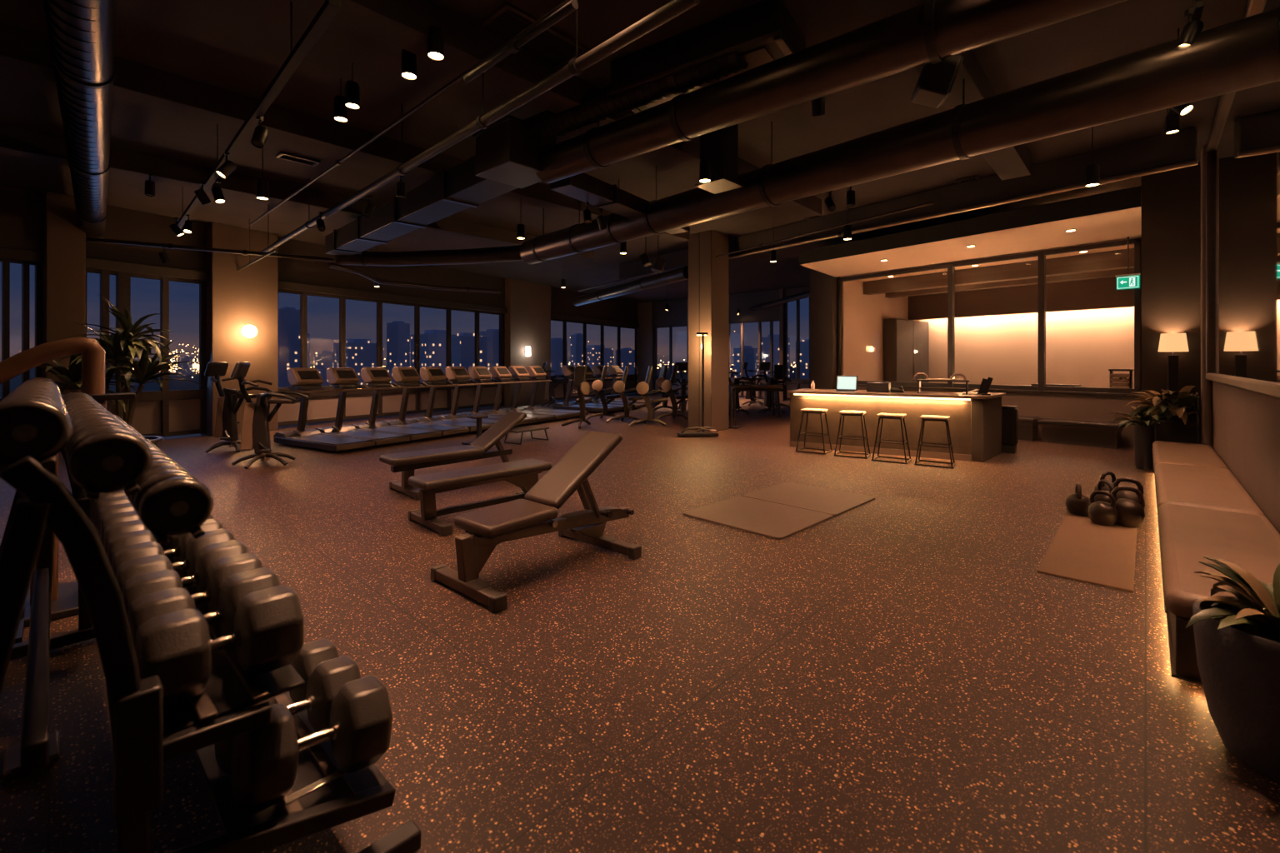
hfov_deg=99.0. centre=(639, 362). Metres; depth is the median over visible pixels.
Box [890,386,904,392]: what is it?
phone
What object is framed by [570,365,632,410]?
treadmill
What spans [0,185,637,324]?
wall
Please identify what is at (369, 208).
spotlight
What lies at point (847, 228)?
pendant light
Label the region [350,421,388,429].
hood
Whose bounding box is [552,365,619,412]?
treadmill
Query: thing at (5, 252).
trim
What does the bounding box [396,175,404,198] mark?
spotlight
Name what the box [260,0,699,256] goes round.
ceiling pipe
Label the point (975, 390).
paper stack
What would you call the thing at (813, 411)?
bar stool
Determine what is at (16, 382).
terrain
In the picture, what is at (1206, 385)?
wall
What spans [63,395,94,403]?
dumbbell
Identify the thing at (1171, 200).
column
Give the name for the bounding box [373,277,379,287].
pendant light
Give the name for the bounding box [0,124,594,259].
ceiling beam
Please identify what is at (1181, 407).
potted plant
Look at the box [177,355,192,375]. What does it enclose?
tower block
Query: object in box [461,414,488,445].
bench
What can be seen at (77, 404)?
dumbbell
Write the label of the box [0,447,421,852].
dumbbell rack
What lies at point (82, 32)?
ventilation duct
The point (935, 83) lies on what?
speaker
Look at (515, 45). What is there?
ceiling pipe
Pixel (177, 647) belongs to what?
dumbbell
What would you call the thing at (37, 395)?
dumbbell
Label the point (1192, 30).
spotlight
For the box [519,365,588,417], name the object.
treadmill
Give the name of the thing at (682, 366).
exercise bike
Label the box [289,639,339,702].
dumbbell
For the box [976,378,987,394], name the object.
card reader
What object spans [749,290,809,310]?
ventilation duct
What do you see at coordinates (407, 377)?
treadmill
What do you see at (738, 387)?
table
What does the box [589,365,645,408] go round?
treadmill
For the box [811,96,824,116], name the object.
spotlight
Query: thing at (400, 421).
hood
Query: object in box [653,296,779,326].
lintel
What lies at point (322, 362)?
tower block
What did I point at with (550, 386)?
exercise bike
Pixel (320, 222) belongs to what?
spotlight
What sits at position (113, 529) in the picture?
dumbbell
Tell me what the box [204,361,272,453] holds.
exercise bike
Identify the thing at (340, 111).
pendant light
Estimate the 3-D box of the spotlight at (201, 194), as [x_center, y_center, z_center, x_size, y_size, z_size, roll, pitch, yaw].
[-5.407,-2.095,6.760,0.104,0.290,0.177,0,0,23]
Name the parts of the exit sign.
stem, sign panel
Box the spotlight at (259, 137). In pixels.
[250,115,268,148]
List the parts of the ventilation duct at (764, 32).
frame, return panel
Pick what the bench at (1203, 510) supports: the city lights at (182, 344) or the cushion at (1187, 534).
the cushion at (1187, 534)
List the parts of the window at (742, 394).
pane, pane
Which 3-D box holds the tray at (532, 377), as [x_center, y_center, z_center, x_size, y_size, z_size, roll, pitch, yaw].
[-2.969,0.470,16.029,0.220,0.080,0.400,0,0,31]
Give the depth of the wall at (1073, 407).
10.67 m
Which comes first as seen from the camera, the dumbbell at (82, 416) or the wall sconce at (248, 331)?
the dumbbell at (82, 416)
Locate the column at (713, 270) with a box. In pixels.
[688,230,728,430]
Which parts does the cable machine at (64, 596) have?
cross plate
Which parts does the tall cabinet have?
door, door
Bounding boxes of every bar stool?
[795,408,832,454]
[834,410,870,459]
[871,413,911,464]
[914,415,955,469]
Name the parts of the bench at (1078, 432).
seat frame, seat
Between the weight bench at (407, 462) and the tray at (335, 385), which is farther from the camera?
the tray at (335, 385)
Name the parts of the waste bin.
lid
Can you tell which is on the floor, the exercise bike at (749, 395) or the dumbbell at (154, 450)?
the exercise bike at (749, 395)
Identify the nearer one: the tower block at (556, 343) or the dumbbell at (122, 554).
the dumbbell at (122, 554)
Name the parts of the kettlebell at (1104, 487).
handle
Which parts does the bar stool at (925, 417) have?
leg, leg, seat, seat frame, leg, leg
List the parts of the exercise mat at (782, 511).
mat panel, mat panel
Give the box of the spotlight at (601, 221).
[596,208,606,229]
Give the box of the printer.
[866,380,890,392]
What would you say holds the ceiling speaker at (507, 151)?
attached to the ventilation duct at (932, 31)
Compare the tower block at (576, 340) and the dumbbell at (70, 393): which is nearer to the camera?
the dumbbell at (70, 393)
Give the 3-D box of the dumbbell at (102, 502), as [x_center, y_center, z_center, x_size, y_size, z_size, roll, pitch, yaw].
[-2.499,0.771,2.755,0.211,0.211,0.349,0,0,44]
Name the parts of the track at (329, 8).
hanger rod, hanger rod, hanger rod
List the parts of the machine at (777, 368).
backrest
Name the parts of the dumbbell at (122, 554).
handle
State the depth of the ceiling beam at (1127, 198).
9.59 m
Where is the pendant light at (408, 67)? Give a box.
[400,49,417,79]
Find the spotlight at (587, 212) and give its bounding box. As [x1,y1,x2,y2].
[583,201,591,224]
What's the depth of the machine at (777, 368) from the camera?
18.35 m
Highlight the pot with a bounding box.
[143,435,163,446]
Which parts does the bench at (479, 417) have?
post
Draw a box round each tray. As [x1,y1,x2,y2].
[195,691,389,834]
[294,385,321,389]
[333,383,358,388]
[367,382,390,386]
[398,381,419,385]
[426,380,445,384]
[451,380,469,383]
[474,379,491,382]
[495,378,510,381]
[514,377,529,380]
[531,376,545,379]
[612,374,623,376]
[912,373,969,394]
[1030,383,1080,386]
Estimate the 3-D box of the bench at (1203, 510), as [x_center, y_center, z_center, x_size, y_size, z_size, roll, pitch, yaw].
[5.088,1.323,4.972,0.583,0.455,6.950,0,0,43]
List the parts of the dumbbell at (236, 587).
handle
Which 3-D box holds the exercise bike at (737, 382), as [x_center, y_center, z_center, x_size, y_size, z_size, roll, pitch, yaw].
[2.923,0.765,16.124,0.938,1.544,0.807,0,0,13]
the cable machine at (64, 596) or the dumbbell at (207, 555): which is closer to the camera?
the dumbbell at (207, 555)
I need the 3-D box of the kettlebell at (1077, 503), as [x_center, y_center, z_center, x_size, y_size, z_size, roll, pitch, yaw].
[4.441,1.382,5.537,0.212,0.309,0.212,0,0,33]
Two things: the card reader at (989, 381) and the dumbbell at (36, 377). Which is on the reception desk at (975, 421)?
the card reader at (989, 381)
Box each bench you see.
[379,410,526,499]
[407,458,551,536]
[430,430,641,613]
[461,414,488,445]
[1017,415,1040,440]
[1037,417,1124,449]
[1152,440,1279,685]
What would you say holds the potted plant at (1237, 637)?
on the floor
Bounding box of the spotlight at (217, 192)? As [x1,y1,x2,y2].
[211,179,225,203]
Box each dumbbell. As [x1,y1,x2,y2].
[0,390,67,411]
[0,393,68,414]
[0,396,72,464]
[5,388,64,404]
[7,385,64,402]
[11,384,62,398]
[12,382,61,395]
[16,381,59,392]
[17,380,60,393]
[23,379,59,390]
[25,377,57,385]
[61,391,91,398]
[62,393,92,400]
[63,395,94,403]
[64,397,97,404]
[65,399,101,408]
[65,420,134,456]
[66,401,104,411]
[66,426,152,493]
[67,405,108,414]
[68,407,115,419]
[70,411,118,424]
[72,415,125,432]
[92,490,125,526]
[95,495,130,531]
[97,503,134,537]
[100,510,170,549]
[103,514,213,562]
[107,519,223,576]
[111,529,234,591]
[115,540,248,608]
[121,553,262,627]
[123,453,179,495]
[125,460,190,509]
[127,567,280,649]
[133,470,213,536]
[135,585,304,709]
[138,435,150,442]
[143,440,159,449]
[149,445,170,458]
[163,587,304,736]
[214,655,361,773]
[230,675,392,816]
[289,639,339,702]
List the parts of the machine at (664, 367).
backrest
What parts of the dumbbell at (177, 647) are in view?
handle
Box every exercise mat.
[683,482,874,539]
[1036,497,1136,592]
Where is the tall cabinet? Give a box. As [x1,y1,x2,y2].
[883,318,929,382]
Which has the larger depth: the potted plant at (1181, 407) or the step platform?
the step platform
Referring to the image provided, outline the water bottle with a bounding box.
[810,380,814,389]
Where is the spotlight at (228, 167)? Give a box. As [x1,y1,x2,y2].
[215,150,236,178]
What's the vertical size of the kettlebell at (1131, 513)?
0.370 m
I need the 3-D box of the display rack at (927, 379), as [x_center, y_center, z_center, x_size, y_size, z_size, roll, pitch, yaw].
[5.034,0.348,9.146,0.823,0.344,0.384,0,0,32]
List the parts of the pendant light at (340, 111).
lamp shade, cord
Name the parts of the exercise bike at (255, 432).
post, seat post, arm, arm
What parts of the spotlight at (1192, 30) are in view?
stem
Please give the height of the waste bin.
0.800 m
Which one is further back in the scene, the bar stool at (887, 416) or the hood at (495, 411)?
the hood at (495, 411)
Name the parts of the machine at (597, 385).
backrest, armrest, seat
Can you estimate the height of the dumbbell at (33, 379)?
0.142 m
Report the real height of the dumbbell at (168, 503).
0.141 m
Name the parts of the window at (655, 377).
pane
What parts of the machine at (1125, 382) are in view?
weight plate, weight plate, weight plate, weight plate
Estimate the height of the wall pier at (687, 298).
4.500 m
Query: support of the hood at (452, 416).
attached to the treadmill at (457, 375)
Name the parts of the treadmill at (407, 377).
rail, rail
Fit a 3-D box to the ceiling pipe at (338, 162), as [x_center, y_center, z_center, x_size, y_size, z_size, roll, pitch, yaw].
[-3.843,-2.550,6.978,9.266,0.064,0.072,0,0,43]
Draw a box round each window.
[0,258,40,401]
[85,267,124,419]
[125,272,206,437]
[278,289,504,425]
[550,318,637,399]
[653,325,686,394]
[728,319,779,399]
[784,295,809,399]
[836,237,1141,394]
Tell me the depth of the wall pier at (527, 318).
19.84 m
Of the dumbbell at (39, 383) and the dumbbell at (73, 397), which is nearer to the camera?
the dumbbell at (39, 383)
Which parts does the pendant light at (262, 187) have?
lamp shade, cord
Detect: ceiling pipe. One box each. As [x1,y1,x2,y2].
[85,236,333,261]
[249,0,570,225]
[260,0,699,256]
[327,262,500,293]
[463,0,578,82]
[578,200,934,291]
[619,159,1197,279]
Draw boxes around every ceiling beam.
[0,23,689,242]
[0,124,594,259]
[288,0,821,218]
[619,126,1197,279]
[653,286,809,308]
[799,185,1140,264]
[860,0,1030,179]
[863,248,1134,294]
[885,267,1134,298]
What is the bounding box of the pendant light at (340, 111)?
[333,78,348,122]
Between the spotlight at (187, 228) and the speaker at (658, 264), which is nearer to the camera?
the spotlight at (187, 228)
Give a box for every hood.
[273,428,320,441]
[315,425,356,432]
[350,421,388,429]
[382,418,416,424]
[410,415,443,422]
[436,413,465,419]
[460,410,487,416]
[480,409,507,414]
[501,407,524,411]
[519,405,541,409]
[552,402,575,409]
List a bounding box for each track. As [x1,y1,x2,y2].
[172,0,340,232]
[236,204,275,270]
[1162,0,1204,135]
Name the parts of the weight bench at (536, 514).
wear plate, seat, backrest, wear plate, handle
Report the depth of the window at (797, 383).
21.54 m
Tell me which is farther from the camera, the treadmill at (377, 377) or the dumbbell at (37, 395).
the treadmill at (377, 377)
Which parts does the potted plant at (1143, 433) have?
pot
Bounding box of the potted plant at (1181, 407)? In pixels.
[1122,385,1199,444]
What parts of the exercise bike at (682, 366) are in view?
post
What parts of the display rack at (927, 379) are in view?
handle, panel, handle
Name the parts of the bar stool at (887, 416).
leg, leg, seat, seat frame, leg, leg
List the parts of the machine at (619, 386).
backrest, armrest, seat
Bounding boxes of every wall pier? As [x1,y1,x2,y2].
[40,190,85,394]
[200,222,278,435]
[499,278,550,406]
[637,301,657,394]
[686,298,730,394]
[780,288,787,401]
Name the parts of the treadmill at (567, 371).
rail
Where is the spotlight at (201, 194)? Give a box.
[194,180,211,204]
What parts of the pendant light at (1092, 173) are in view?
lamp shade, cord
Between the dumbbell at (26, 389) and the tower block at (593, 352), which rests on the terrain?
the tower block at (593, 352)
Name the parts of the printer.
lid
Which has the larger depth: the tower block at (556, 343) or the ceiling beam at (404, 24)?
the tower block at (556, 343)
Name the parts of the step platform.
leg, leg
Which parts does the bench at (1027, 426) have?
seat frame, seat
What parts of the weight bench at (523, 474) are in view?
wear plate, seat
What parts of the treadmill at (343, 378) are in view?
rail, rail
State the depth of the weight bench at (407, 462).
6.64 m
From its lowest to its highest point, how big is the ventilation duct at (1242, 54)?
1.029 m
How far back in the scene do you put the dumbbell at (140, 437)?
2.18 m
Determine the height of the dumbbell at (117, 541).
0.211 m
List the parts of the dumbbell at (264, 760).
handle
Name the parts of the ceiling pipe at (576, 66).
hanger rod, hanger rod, hanger rod, hanger rod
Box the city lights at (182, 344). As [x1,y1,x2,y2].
[169,344,795,372]
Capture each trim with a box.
[0,246,639,327]
[699,232,699,427]
[835,383,1141,396]
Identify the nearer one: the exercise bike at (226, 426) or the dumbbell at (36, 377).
the dumbbell at (36, 377)
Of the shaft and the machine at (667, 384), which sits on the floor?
the machine at (667, 384)
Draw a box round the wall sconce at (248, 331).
[241,325,256,337]
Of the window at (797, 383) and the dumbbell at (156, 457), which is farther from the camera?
the window at (797, 383)
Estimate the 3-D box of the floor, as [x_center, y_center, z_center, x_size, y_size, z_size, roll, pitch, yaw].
[-0.105,1.650,12.698,23.400,0.200,22.300,0,0,43]
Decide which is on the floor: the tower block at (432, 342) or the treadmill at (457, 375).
the treadmill at (457, 375)
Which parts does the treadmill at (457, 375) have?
rail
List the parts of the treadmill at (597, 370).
rail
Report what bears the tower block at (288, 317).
on the terrain
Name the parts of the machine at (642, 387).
backrest, armrest, seat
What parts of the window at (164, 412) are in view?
pane, pane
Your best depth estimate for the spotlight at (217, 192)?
6.66 m
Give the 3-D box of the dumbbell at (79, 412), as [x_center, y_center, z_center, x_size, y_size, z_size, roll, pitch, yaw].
[-1.908,0.232,1.901,0.196,0.142,0.142,0,2,43]
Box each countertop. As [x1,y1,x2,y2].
[786,388,983,399]
[973,392,1006,399]
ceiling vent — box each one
[275,151,319,166]
[475,1,588,69]
[805,215,819,219]
[955,175,979,184]
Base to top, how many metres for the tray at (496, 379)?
0.080 m
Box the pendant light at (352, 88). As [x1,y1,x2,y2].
[345,62,359,109]
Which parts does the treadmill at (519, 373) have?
rail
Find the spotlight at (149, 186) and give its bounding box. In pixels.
[144,172,155,196]
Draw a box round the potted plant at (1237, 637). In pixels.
[1185,556,1279,781]
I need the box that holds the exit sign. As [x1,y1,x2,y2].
[1115,236,1140,289]
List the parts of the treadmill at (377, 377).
rail, rail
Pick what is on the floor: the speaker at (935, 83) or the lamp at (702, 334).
the lamp at (702, 334)
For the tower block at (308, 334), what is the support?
on the terrain
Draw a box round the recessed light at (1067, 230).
[1065,229,1076,231]
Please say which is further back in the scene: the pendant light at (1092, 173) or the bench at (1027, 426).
the bench at (1027, 426)
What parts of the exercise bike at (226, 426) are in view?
post, arm, seat post, arm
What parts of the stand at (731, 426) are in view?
tube frame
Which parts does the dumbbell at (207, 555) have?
handle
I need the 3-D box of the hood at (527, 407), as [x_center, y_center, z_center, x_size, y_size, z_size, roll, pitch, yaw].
[-3.277,1.400,16.216,0.460,0.200,0.660,0,0,31]
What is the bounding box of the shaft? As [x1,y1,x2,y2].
[695,124,743,194]
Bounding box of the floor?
[0,392,1279,852]
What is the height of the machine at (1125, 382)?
1.420 m
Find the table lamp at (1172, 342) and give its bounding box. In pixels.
[1158,333,1189,391]
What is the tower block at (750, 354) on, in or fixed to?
on the terrain
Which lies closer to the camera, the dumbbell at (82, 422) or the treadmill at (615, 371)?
the dumbbell at (82, 422)
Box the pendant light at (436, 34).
[427,4,444,59]
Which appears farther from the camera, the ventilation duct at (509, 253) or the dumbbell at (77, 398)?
the ventilation duct at (509, 253)
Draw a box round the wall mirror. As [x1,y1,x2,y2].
[1205,0,1279,399]
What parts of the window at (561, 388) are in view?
pane, pane, pane, pane, pane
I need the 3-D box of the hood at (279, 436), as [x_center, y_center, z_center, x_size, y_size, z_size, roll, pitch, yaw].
[-6.542,1.400,10.463,0.460,0.200,0.660,0,0,31]
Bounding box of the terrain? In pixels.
[0,365,795,400]
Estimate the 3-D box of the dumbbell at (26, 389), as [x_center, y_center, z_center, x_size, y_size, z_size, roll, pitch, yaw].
[-1.843,0.151,1.658,0.196,0.142,0.142,0,0,43]
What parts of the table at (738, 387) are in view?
leg, leg, frame, leg, leg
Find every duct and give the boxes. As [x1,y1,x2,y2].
[43,0,116,237]
[325,155,518,255]
[335,245,523,266]
[519,9,1278,264]
[523,39,748,140]
[535,0,1127,183]
[550,172,688,234]
[572,265,688,305]
[607,0,805,113]
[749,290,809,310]
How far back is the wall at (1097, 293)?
14.40 m
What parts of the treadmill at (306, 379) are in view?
rail, rail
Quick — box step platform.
[504,425,549,444]
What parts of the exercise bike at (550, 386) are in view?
arm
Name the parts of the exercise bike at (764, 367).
post, arm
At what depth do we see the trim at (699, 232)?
12.37 m
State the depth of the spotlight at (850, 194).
6.79 m
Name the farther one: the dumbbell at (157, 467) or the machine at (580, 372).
the machine at (580, 372)
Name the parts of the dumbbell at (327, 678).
handle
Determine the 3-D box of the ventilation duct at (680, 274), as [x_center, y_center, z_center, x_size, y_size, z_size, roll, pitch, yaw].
[-0.542,-2.150,16.188,0.348,0.348,7.121,0,0,-28]
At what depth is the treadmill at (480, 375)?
14.06 m
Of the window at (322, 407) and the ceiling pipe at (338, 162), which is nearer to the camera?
the ceiling pipe at (338, 162)
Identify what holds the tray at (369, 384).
on the treadmill at (377, 377)
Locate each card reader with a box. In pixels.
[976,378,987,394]
[982,377,993,395]
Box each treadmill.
[273,367,374,451]
[315,367,409,445]
[350,367,441,440]
[382,366,469,436]
[410,366,493,432]
[436,366,499,424]
[460,366,537,425]
[480,365,555,422]
[501,365,572,419]
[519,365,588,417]
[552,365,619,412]
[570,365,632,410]
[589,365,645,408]
[605,365,654,406]
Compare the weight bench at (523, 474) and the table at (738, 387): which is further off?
the table at (738, 387)
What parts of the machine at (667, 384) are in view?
backrest, armrest, seat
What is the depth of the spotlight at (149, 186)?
6.72 m
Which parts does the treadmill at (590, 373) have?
rail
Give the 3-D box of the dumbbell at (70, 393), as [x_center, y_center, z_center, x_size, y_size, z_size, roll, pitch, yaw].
[-3.003,0.231,2.914,0.196,0.142,0.142,0,0,43]
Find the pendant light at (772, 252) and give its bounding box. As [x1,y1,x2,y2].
[770,250,776,262]
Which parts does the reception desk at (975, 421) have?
panel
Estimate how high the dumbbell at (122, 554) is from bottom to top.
0.211 m
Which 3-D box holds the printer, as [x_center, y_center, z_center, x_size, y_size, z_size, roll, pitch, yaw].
[4.228,0.427,9.683,0.360,0.185,0.300,0,0,32]
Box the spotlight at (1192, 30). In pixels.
[1176,7,1204,46]
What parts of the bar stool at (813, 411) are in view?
leg, leg, seat, seat frame, leg, leg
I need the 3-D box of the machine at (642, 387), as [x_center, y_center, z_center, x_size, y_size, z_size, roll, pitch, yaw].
[0.236,0.819,13.512,0.937,1.489,0.718,0,0,7]
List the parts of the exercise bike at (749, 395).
arm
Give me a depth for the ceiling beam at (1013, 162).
5.46 m
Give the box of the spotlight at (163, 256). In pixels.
[158,245,169,264]
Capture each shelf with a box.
[915,379,969,381]
[919,387,965,389]
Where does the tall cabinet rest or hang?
on the floor
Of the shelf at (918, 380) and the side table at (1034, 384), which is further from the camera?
the side table at (1034, 384)
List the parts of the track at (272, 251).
hanger rod, rail, hanger rod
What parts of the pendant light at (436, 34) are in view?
lamp shade, cord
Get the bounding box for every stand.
[728,386,741,429]
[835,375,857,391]
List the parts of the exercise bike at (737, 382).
arm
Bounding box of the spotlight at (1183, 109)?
[1170,103,1193,115]
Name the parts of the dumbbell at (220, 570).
handle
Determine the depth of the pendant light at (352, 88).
5.34 m
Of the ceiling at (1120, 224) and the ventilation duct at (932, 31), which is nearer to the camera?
the ventilation duct at (932, 31)
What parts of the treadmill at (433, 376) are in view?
rail, rail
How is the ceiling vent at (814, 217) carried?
in the ceiling at (239, 47)
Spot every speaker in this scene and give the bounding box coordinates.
[472,115,558,188]
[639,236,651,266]
[650,235,665,273]
[910,54,964,108]
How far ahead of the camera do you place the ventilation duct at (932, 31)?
4.17 m
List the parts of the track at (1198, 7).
hanger rod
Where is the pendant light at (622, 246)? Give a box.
[620,241,626,254]
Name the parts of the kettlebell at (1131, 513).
handle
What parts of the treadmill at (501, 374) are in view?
rail, rail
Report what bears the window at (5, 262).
in the wall at (20, 209)
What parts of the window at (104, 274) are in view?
pane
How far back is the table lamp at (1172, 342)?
8.07 m
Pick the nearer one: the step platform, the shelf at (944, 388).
the shelf at (944, 388)
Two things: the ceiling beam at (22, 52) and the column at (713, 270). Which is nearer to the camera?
the ceiling beam at (22, 52)
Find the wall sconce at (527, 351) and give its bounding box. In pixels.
[525,346,530,356]
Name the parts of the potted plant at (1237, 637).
stem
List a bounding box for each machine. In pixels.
[0,337,135,627]
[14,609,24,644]
[561,365,597,429]
[585,365,620,419]
[606,365,643,423]
[629,365,668,426]
[653,365,679,411]
[655,365,688,420]
[771,365,789,408]
[1108,369,1134,388]
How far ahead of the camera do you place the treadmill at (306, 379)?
10.13 m
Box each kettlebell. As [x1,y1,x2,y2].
[1065,483,1090,515]
[1088,490,1117,525]
[1093,471,1119,491]
[1094,480,1119,504]
[1110,485,1144,527]
[1113,477,1144,508]
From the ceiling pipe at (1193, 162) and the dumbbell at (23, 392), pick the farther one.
the ceiling pipe at (1193, 162)
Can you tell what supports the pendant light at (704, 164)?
hanging from the ceiling at (239, 47)
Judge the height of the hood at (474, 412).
0.200 m
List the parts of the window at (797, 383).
pane, pane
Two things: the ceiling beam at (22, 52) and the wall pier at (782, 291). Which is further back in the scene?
the wall pier at (782, 291)
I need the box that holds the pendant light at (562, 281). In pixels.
[560,279,565,288]
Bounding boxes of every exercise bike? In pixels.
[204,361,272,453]
[230,361,309,469]
[541,362,566,407]
[675,362,688,417]
[728,362,754,414]
[742,362,767,405]
[758,362,791,414]
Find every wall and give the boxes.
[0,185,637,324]
[810,269,839,389]
[841,280,916,381]
[857,386,1141,447]
[908,276,1134,319]
[916,306,1134,388]
[1200,145,1212,447]
[1212,380,1279,534]
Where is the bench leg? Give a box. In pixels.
[1166,607,1202,685]
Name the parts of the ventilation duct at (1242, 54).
hanger rod, hanger rod, hanger rod, hanger rod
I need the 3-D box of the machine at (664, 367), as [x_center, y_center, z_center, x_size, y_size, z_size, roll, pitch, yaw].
[0.726,0.819,17.384,0.938,1.489,0.718,0,0,-15]
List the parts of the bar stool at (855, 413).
leg, leg, seat, seat frame, leg, leg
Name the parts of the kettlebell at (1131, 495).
handle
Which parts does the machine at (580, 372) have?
backrest, seat, armrest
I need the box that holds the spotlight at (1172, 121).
[1165,112,1179,134]
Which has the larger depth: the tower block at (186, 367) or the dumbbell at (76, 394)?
the tower block at (186, 367)
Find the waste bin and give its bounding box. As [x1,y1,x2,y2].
[1001,405,1017,454]
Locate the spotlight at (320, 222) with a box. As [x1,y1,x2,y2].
[315,211,325,231]
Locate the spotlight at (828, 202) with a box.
[824,190,836,211]
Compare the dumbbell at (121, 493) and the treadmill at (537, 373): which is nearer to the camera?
the dumbbell at (121, 493)
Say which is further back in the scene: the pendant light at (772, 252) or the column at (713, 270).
the column at (713, 270)
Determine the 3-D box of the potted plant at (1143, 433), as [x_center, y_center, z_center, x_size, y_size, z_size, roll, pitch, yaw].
[7.341,1.105,8.036,0.755,0.889,0.688,0,0,-21]
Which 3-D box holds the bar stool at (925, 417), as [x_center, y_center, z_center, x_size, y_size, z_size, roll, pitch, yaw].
[4.460,1.181,8.266,0.514,0.733,0.434,0,0,33]
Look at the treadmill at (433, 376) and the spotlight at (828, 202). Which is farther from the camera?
the treadmill at (433, 376)
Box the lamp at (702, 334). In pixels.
[695,332,707,431]
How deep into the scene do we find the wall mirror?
4.74 m
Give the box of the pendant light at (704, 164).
[699,134,710,183]
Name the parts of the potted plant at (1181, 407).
pot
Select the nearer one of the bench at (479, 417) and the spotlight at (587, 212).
the spotlight at (587, 212)
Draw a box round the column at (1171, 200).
[1141,161,1200,444]
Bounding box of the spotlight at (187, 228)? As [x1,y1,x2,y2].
[183,215,193,233]
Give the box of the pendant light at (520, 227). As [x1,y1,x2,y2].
[516,224,524,239]
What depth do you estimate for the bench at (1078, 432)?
10.14 m
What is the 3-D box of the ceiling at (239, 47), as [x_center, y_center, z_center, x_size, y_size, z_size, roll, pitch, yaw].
[-0.105,-3.075,12.698,23.400,0.250,22.300,0,0,43]
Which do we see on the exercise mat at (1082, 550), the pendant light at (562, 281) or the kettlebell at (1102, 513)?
the kettlebell at (1102, 513)
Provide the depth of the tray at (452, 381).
13.34 m
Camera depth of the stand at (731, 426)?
12.91 m
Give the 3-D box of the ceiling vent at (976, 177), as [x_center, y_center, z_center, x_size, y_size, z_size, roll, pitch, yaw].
[5.395,-2.934,8.914,0.300,0.030,0.600,0,0,43]
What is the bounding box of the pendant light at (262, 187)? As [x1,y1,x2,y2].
[255,148,269,199]
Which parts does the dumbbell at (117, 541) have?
handle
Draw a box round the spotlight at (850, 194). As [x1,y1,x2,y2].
[846,185,854,206]
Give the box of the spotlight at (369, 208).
[362,195,374,217]
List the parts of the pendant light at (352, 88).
lamp shade, cord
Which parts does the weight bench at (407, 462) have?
seat, backrest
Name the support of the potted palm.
on the floor
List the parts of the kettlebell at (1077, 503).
handle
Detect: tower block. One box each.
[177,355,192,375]
[278,306,299,387]
[307,333,309,367]
[314,350,333,385]
[333,339,383,384]
[386,320,409,383]
[410,330,456,382]
[451,332,486,380]
[480,329,499,379]
[550,338,567,377]
[570,333,582,366]
[586,345,613,375]
[615,347,634,374]
[733,345,757,399]
[761,334,789,378]
[795,339,809,379]
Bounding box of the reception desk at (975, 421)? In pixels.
[786,388,1006,462]
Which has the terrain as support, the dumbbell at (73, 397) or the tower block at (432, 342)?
the tower block at (432, 342)
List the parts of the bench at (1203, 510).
panel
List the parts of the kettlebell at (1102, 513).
handle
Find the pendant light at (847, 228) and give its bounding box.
[843,225,851,239]
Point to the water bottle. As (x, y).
(812, 385)
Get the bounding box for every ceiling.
[0,0,1247,303]
[800,194,1141,281]
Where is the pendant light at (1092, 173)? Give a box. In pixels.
[1085,126,1099,187]
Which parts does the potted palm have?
stem, stem, stem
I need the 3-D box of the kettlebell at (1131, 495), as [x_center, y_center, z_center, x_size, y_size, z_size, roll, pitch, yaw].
[4.930,1.351,5.520,0.254,0.370,0.254,0,0,-37]
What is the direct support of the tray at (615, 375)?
on the treadmill at (615, 371)
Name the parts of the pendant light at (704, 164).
lamp shade, cord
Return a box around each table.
[728,385,783,417]
[1018,383,1084,387]
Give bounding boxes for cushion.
[1152,440,1229,470]
[1154,463,1266,518]
[1157,504,1279,619]
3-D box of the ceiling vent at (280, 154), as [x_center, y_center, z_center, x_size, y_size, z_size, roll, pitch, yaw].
[-4.935,-2.934,7.895,0.250,0.030,0.500,0,0,43]
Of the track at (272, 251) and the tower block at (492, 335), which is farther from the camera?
the tower block at (492, 335)
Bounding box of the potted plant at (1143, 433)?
[1106,406,1177,469]
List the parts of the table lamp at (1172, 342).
post, lamp shade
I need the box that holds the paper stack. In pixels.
[962,389,981,394]
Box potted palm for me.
[37,294,209,446]
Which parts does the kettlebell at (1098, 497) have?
handle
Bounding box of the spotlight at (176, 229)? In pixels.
[169,217,184,236]
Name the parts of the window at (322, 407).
pane, pane, pane, pane, pane, pane, pane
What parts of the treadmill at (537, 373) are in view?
rail, rail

